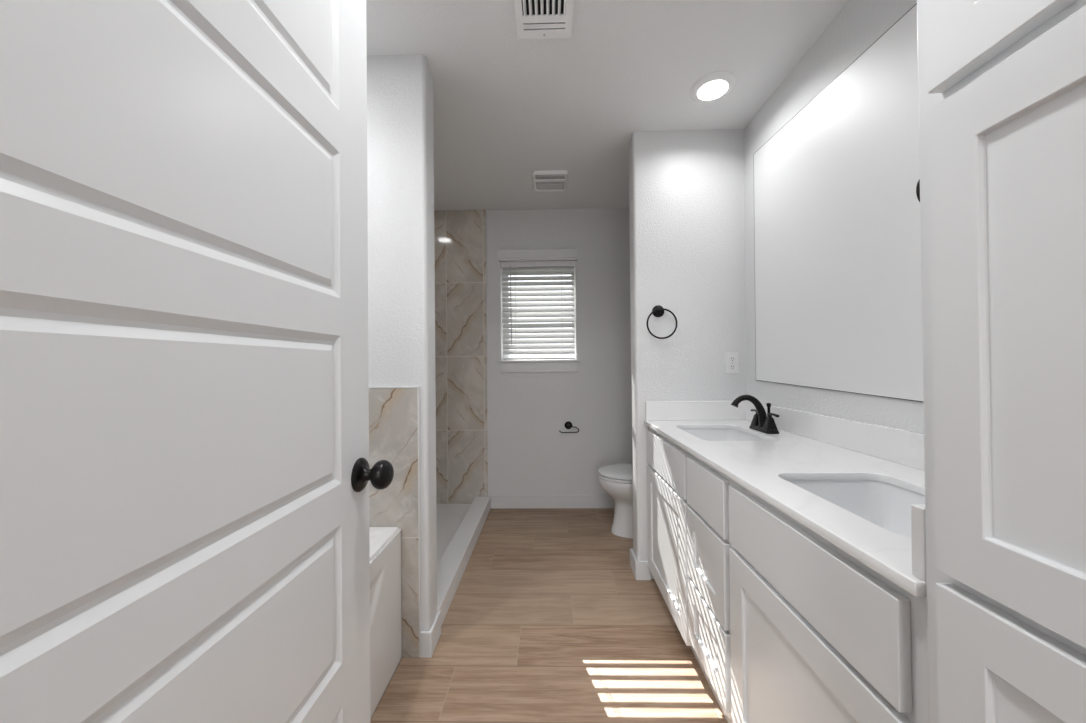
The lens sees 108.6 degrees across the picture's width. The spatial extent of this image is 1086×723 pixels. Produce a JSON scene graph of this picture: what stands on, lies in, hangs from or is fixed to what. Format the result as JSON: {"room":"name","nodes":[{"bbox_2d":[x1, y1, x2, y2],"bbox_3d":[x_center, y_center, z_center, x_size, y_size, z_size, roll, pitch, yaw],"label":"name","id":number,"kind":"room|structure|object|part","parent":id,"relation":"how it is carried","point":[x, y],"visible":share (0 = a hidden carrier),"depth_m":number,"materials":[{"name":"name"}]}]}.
{"room":"bathroom","nodes":[
{"label":"bathroom","id":0,"kind":"room"},
{"bbox_2d":[367,54,436,630],"bbox_3d":[-0.909,-0.030,1.654,0.879,2.440,0.128,-1,0,1],"label":"wall","id":1,"kind":"structure","parent":0,"point":[400,115],"depth_m":1.59,"materials":[{"name":"white paint"}]},
{"bbox_2d":[369,388,418,656],"bbox_3d":[-0.922,0.650,1.581,0.843,1.080,0.010,-1,0,1],"label":"tiled wall","id":2,"kind":"structure","parent":1,"relation":"attached to","point":[393,412],"depth_m":1.57,"materials":[{"name":"stone"}]},
{"bbox_2d":[369,386,420,657],"bbox_3d":[-0.919,0.647,1.579,0.848,1.084,0.012,-1,0,1],"label":"trim","id":3,"kind":"structure","parent":1,"relation":"attached to","point":[417,387],"depth_m":1.57,"materials":[{"name":"white paint"}]},
{"bbox_2d":[420,611,440,657],"bbox_3d":[-0.467,1.136,1.630,0.045,0.100,0.142,-1,0,1],"label":"baseboard","id":4,"kind":"structure","parent":1,"relation":"attached to","point":[429,639],"depth_m":1.56,"materials":[{"name":"white paint"}]},
{"bbox_2d":[371,508,727,722],"bbox_3d":[0.009,1.193,-0.136,5.200,0.050,6.946,-1,0,1],"label":"floor","id":5,"kind":"structure","parent":0,"point":[548,619],"depth_m":1.63,"materials":[{"name":"brown wood"}]},
{"bbox_2d":[369,527,401,717],"bbox_3d":[-0.963,0.923,0.809,0.763,0.522,1.528,-1,0,1],"label":"bathtub","id":6,"kind":"object","parent":5,"relation":"on","point":[385,542],"visible":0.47,"depth_m":1.42,"materials":[{"name":"white plastic"}]},
{"bbox_2d":[436,497,490,625],"bbox_3d":[-0.876,1.146,2.447,0.871,0.100,1.475,-1,0,1],"label":"shower base","id":7,"kind":"object","parent":5,"relation":"on","point":[459,526],"visible":0.3,"depth_m":2.45,"materials":[{"name":"white"}]},
{"bbox_2d":[598,463,632,537],"bbox_3d":[0.744,0.814,2.715,0.723,0.737,0.464,-1,0,1],"label":"toilet","id":8,"kind":"object","parent":5,"relation":"on","point":[615,479],"visible":0.37,"depth_m":2.63,"materials":[{"name":"white ceramic"}]},
{"bbox_3d":[0.622,0.786,2.718,0.478,0.017,0.372,-1,0,1],"label":"seat","id":9,"kind":"part","parent":8,"relation":"part of","materials":[{"name":"white ceramic"}]},
{"bbox_3d":[0.623,0.760,2.718,0.475,0.028,0.370,-1,0,1],"label":"lid","id":10,"kind":"part","parent":8,"relation":"part of","materials":[{"name":"white ceramic"}]},
{"bbox_2d":[647,427,928,722],"bbox_3d":[0.818,0.751,1.323,0.550,0.840,1.580,-1,0,1],"label":"vanity cabinet","id":11,"kind":"object","parent":5,"relation":"on","point":[782,624],"visible":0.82,"depth_m":0.91,"materials":[{"name":"white paint"}]},
{"bbox_3d":[0.559,0.449,1.793,0.020,0.173,0.587,-1,0,1],"label":"false drawer","id":12,"kind":"part","parent":11,"relation":"part of","materials":[{"name":"white paint"}]},
{"bbox_3d":[0.563,0.821,1.790,0.020,0.543,0.587,-1,0,1],"label":"cabinet door","id":13,"kind":"part","parent":11,"relation":"part of","materials":[{"name":"white paint"}]},
{"bbox_3d":[0.550,0.445,1.319,0.020,0.173,0.315,-1,0,1],"label":"drawer","id":14,"kind":"part","parent":11,"relation":"part of","materials":[{"name":"white paint"}]},
{"bbox_3d":[0.552,0.674,1.317,0.020,0.256,0.315,-1,0,1],"label":"drawer","id":15,"kind":"part","parent":11,"relation":"part of","materials":[{"name":"white paint"}]},
{"bbox_3d":[0.554,0.930,1.315,0.020,0.228,0.315,-1,0,1],"label":"drawer","id":16,"kind":"part","parent":11,"relation":"part of","materials":[{"name":"white paint"}]},
{"bbox_2d":[644,401,926,596],"bbox_3d":[0.811,0.270,1.326,0.558,0.123,1.578,-1,0,1],"label":"countertop","id":17,"kind":"structure","parent":11,"relation":"on","point":[807,445],"depth_m":1.16,"materials":[{"name":"white stone"}]},
{"bbox_2d":[682,429,766,440],"bbox_3d":[0.794,0.414,1.732,0.338,0.158,0.450,-1,0,1],"label":"undermount sink","id":18,"kind":"object","parent":17,"relation":"in","point":[704,434],"visible":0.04,"depth_m":1.93,"materials":[{"name":"white ceramic"}]},
{"bbox_2d":[730,395,778,433],"bbox_3d":[0.970,0.231,1.771,0.191,0.163,0.181,-1,-1,35],"label":"faucet","id":19,"kind":"object","parent":17,"relation":"on","point":[763,422],"visible":1,"depth_m":1.74,"materials":[{"name":"black metal"}]},
{"bbox_3d":[0.929,0.225,1.756,0.164,0.151,0.046,-1,0,1],"label":"spout","id":20,"kind":"part","parent":19,"relation":"part of","materials":[{"name":"black metal"}]},
{"bbox_3d":[0.993,0.268,1.806,0.048,0.068,0.048,-1,0,1],"label":"handle","id":21,"kind":"part","parent":19,"relation":"part of","materials":[{"name":"black metal"}]},
{"bbox_3d":[0.992,0.303,1.754,0.054,0.018,0.164,-1,0,1],"label":"plate","id":22,"kind":"part","parent":19,"relation":"part of","materials":[{"name":"black metal"}]},
{"bbox_3d":[1.016,0.224,1.754,0.019,0.076,0.019,-1,0,1],"label":"lift rod","id":23,"kind":"part","parent":19,"relation":"part of","materials":[{"name":"black metal"}]},
{"bbox_3d":[0.991,0.267,1.702,0.048,0.068,0.048,-1,0,1],"label":"handle","id":24,"kind":"part","parent":19,"relation":"part of","materials":[{"name":"black metal"}]},
{"bbox_2d":[786,480,924,536],"bbox_3d":[0.780,0.407,0.877,0.333,0.158,0.450,-1,0,1],"label":"undermount sink","id":25,"kind":"object","parent":17,"relation":"in","point":[887,506],"visible":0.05,"depth_m":1.06,"materials":[{"name":"white ceramic"}]},
{"bbox_3d":[0.541,0.438,0.851,0.020,0.166,0.550,-1,0,1],"label":"false drawer","id":26,"kind":"part","parent":11,"relation":"part of","materials":[{"name":"white paint"}]},
{"bbox_3d":[0.544,0.788,0.849,0.020,0.504,0.550,-1,0,1],"label":"cabinet door","id":27,"kind":"part","parent":11,"relation":"part of","materials":[{"name":"white paint"}]},
{"bbox_2d":[917,0,1085,722],"bbox_3d":[0.784,-0.056,0.278,0.564,2.439,0.522,-1,0,1],"label":"linen cabinet","id":28,"kind":"object","parent":5,"relation":"on","point":[1002,83],"visible":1,"depth_m":0.43,"materials":[{"name":"white paint"}]},
{"bbox_2d":[916,179,919,201],"bbox_3d":[0.558,-0.241,0.560,0.062,0.062,0.030,-1,0,1],"label":"robe hook","id":29,"kind":"object","parent":28,"relation":"attached to","point":[918,183],"visible":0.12,"depth_m":0.55,"materials":[{"name":"black metal"}]},
{"bbox_3d":[0.505,-0.773,0.286,0.020,0.841,0.457,-1,0,1],"label":"door","id":30,"kind":"part","parent":28,"relation":"part of","materials":[{"name":"white paint"}]},
{"bbox_3d":[0.519,0.671,0.275,0.020,0.771,0.457,-1,0,1],"label":"door","id":31,"kind":"part","parent":28,"relation":"part of","materials":[{"name":"white paint"}]},
{"bbox_2d":[486,208,631,496],"bbox_3d":[-0.095,-0.025,3.268,2.642,2.440,0.160,-1,0,1],"label":"wall","id":32,"kind":"structure","parent":0,"point":[528,454],"depth_m":3.18,"materials":[{"name":"white paint"}]},
{"bbox_2d":[434,210,487,503],"bbox_3d":[-0.888,-0.033,3.199,0.860,2.410,0.010,-1,0,1],"label":"tiled wall","id":33,"kind":"structure","parent":32,"relation":"attached to","point":[459,235],"depth_m":3.19,"materials":[{"name":"tile"}]},
{"bbox_2d":[486,235,488,495],"bbox_3d":[-0.457,-0.072,3.190,0.004,2.340,0.012,-1,0,1],"label":"trim","id":34,"kind":"structure","parent":32,"relation":"attached to","point":[486,235],"depth_m":3.19,"materials":[{"name":"white paint"}]},
{"bbox_2d":[497,267,579,372],"bbox_3d":[-0.037,-0.369,3.255,0.670,0.917,0.190,-1,0,1],"label":"window","id":35,"kind":"structure","parent":32,"relation":"in","point":[535,365],"depth_m":3.17,"materials":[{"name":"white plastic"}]},
{"bbox_2d":[497,249,577,359],"bbox_3d":[-0.041,-0.460,3.198,0.653,0.885,0.104,-1,0,1],"label":"window blind","id":36,"kind":"object","parent":35,"relation":"attached to","point":[556,259],"visible":1,"depth_m":3.22,"materials":[{"name":"white paint"}]},
{"bbox_3d":[-0.226,-0.406,3.230,0.002,0.757,0.044,-1,0,1],"label":"ladder cord","id":37,"kind":"part","parent":36,"relation":"part of","materials":[{"name":"white fabric"}]},
{"bbox_3d":[-0.042,-0.803,3.228,0.605,0.043,0.046,-1,0,1],"label":"head rail","id":38,"kind":"part","parent":36,"relation":"part of","materials":[{"name":"white plastic"}]},
{"bbox_3d":[-0.033,-0.024,3.223,0.592,0.014,0.048,-1,0,1],"label":"rail","id":39,"kind":"part","parent":36,"relation":"part of","materials":[{"name":"white plastic"}]},
{"bbox_3d":[0.154,-0.410,3.222,0.002,0.757,0.044,-1,0,1],"label":"ladder cord","id":40,"kind":"part","parent":36,"relation":"part of","materials":[{"name":"white fabric"}]},
{"bbox_3d":[-0.034,-0.003,3.225,0.670,0.018,0.135,-1,0,1],"label":"sill","id":41,"kind":"part","parent":35,"relation":"part of","materials":[{"name":"white paint"}]},
{"bbox_3d":[-0.024,-0.406,3.313,0.540,0.040,0.024,-1,0,1],"label":"sash","id":42,"kind":"part","parent":35,"relation":"part of","materials":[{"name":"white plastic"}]},
{"bbox_2d":[491,495,613,508],"bbox_3d":[0.355,1.136,3.164,1.559,0.108,0.014,-1,0,1],"label":"baseboard","id":43,"kind":"structure","parent":32,"relation":"attached to","point":[497,501],"depth_m":3.16,"materials":[{"name":"white paint"}]},
{"bbox_2d":[559,421,578,432],"bbox_3d":[0.210,0.530,3.151,0.164,0.087,0.054,-1,0,1],"label":"toilet paper holder","id":44,"kind":"object","parent":32,"relation":"attached to","point":[568,425],"visible":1,"depth_m":3.13,"materials":[{"name":"black metal"}]},
{"bbox_3d":[0.210,0.547,3.131,0.164,0.053,0.014,-1,0,1],"label":"arm","id":45,"kind":"part","parent":44,"relation":"part of","materials":[{"name":"black metal"}]},
{"bbox_2d":[366,0,848,210],"bbox_3d":[-0.015,-1.297,-0.117,5.200,0.050,6.946,-1,0,1],"label":"ceiling","id":46,"kind":"structure","parent":0,"point":[507,108],"depth_m":1.73,"materials":[{"name":"white paint"}]},
{"bbox_2d":[514,0,573,38],"bbox_3d":[0.003,-1.255,1.332,0.207,0.013,0.355,-1,0,1],"label":"ceiling vent","id":47,"kind":"object","parent":46,"relation":"in","point":[535,19],"visible":1,"depth_m":1.42,"materials":[{"name":"white metal"}]},
{"bbox_2d":[532,170,567,191],"bbox_3d":[0.049,-1.236,2.691,0.240,0.030,0.275,-1,0,1],"label":"exhaust fan","id":48,"kind":"object","parent":46,"relation":"attached to","point":[543,180],"visible":1,"depth_m":2.65,"materials":[{"name":"white plastic"}]},
{"bbox_3d":[0.049,-1.242,2.691,0.200,0.003,0.235,-1,0,1],"label":"grille panel","id":49,"kind":"part","parent":48,"relation":"part of","materials":[{"name":"grey"}]},
{"bbox_2d":[689,71,736,102],"bbox_3d":[0.783,-1.257,1.801,0.200,0.016,0.200,-1,0,1],"label":"recessed light","id":50,"kind":"object","parent":46,"relation":"in","point":[714,86],"visible":1,"depth_m":1.78,"materials":[{"name":"white plastic"}]},
{"bbox_2d":[629,129,746,578],"bbox_3d":[0.804,-0.042,2.183,0.601,2.440,0.128,-1,0,1],"label":"wall","id":51,"kind":"structure","parent":0,"point":[687,195],"depth_m":2.12,"materials":[{"name":"white paint"}]},
{"bbox_2d":[630,548,650,579],"bbox_3d":[0.808,1.128,2.174,0.615,0.100,0.156,-1,0,1],"label":"baseboard","id":52,"kind":"structure","parent":51,"relation":"attached to","point":[640,569],"depth_m":2.10,"materials":[{"name":"white paint"}]},
{"bbox_2d":[646,305,677,338],"bbox_3d":[0.633,-0.213,2.093,0.164,0.187,0.062,-1,0,1],"label":"towel ring","id":53,"kind":"object","parent":51,"relation":"attached to","point":[657,311],"visible":1,"depth_m":2.07,"materials":[{"name":"black metal"}]},
{"bbox_2d":[725,352,738,373],"bbox_3d":[1.024,0.008,2.110,0.073,0.115,0.008,-1,0,1],"label":"wall outlet","id":54,"kind":"object","parent":51,"relation":"attached to","point":[731,358],"visible":1,"depth_m":2.11,"materials":[{"name":"white plastic"}]},
{"bbox_2d":[729,356,734,361],"bbox_3d":[1.023,-0.013,2.107,0.033,0.028,0.002,-1,0,1],"label":"receptacle","id":55,"kind":"object","parent":54,"relation":"attached to","point":[731,358],"depth_m":2.11,"materials":[{"name":"white plastic"}]},
{"bbox_2d":[729,364,735,369],"bbox_3d":[1.024,0.030,2.107,0.033,0.028,0.002,-1,0,1],"label":"receptacle","id":56,"kind":"object","parent":54,"relation":"attached to","point":[731,366],"depth_m":2.11,"materials":[{"name":"white plastic"}]},
{"bbox_2d":[744,0,923,432],"bbox_3d":[1.143,-0.050,1.586,0.100,2.440,3.156,-1,0,1],"label":"wall","id":57,"kind":"structure","parent":0,"point":[859,23],"depth_m":1.53,"materials":[{"name":"white paint"}]},
{"bbox_2d":[745,401,924,470],"bbox_3d":[1.080,0.257,1.311,0.020,0.102,1.558,-1,0,1],"label":"backsplash","id":58,"kind":"structure","parent":57,"relation":"attached to","point":[901,446],"depth_m":1.34,"materials":[{"name":"white stone"}]},
{"bbox_2d":[753,3,922,401],"bbox_3d":[1.080,-0.472,1.348,0.006,1.204,1.330,-1,0,1],"label":"vanity mirror","id":59,"kind":"object","parent":57,"relation":"attached to","point":[837,231],"visible":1,"depth_m":1.37,"materials":[{"name":"silver mirror"}]},
{"bbox_3d":[-0.001,-0.051,-0.030,5.000,2.440,0.120,-1,0,1],"label":"wall","id":60,"kind":"structure","parent":0,"visible":0},
{"bbox_2d":[0,0,393,722],"bbox_3d":[-0.407,0.150,0.453,0.172,2.032,0.812,-1,0,1],"label":"bathroom door","id":61,"kind":"structure","parent":60,"relation":"in","point":[186,473],"depth_m":0.42,"materials":[{"name":"white paint"}]},
{"bbox_3d":[-0.367,0.235,0.812,0.029,0.069,0.069,-1,0,1],"label":"door knob","id":62,"kind":"part","parent":61,"relation":"part of","materials":[{"name":"black metal"}]}
]}

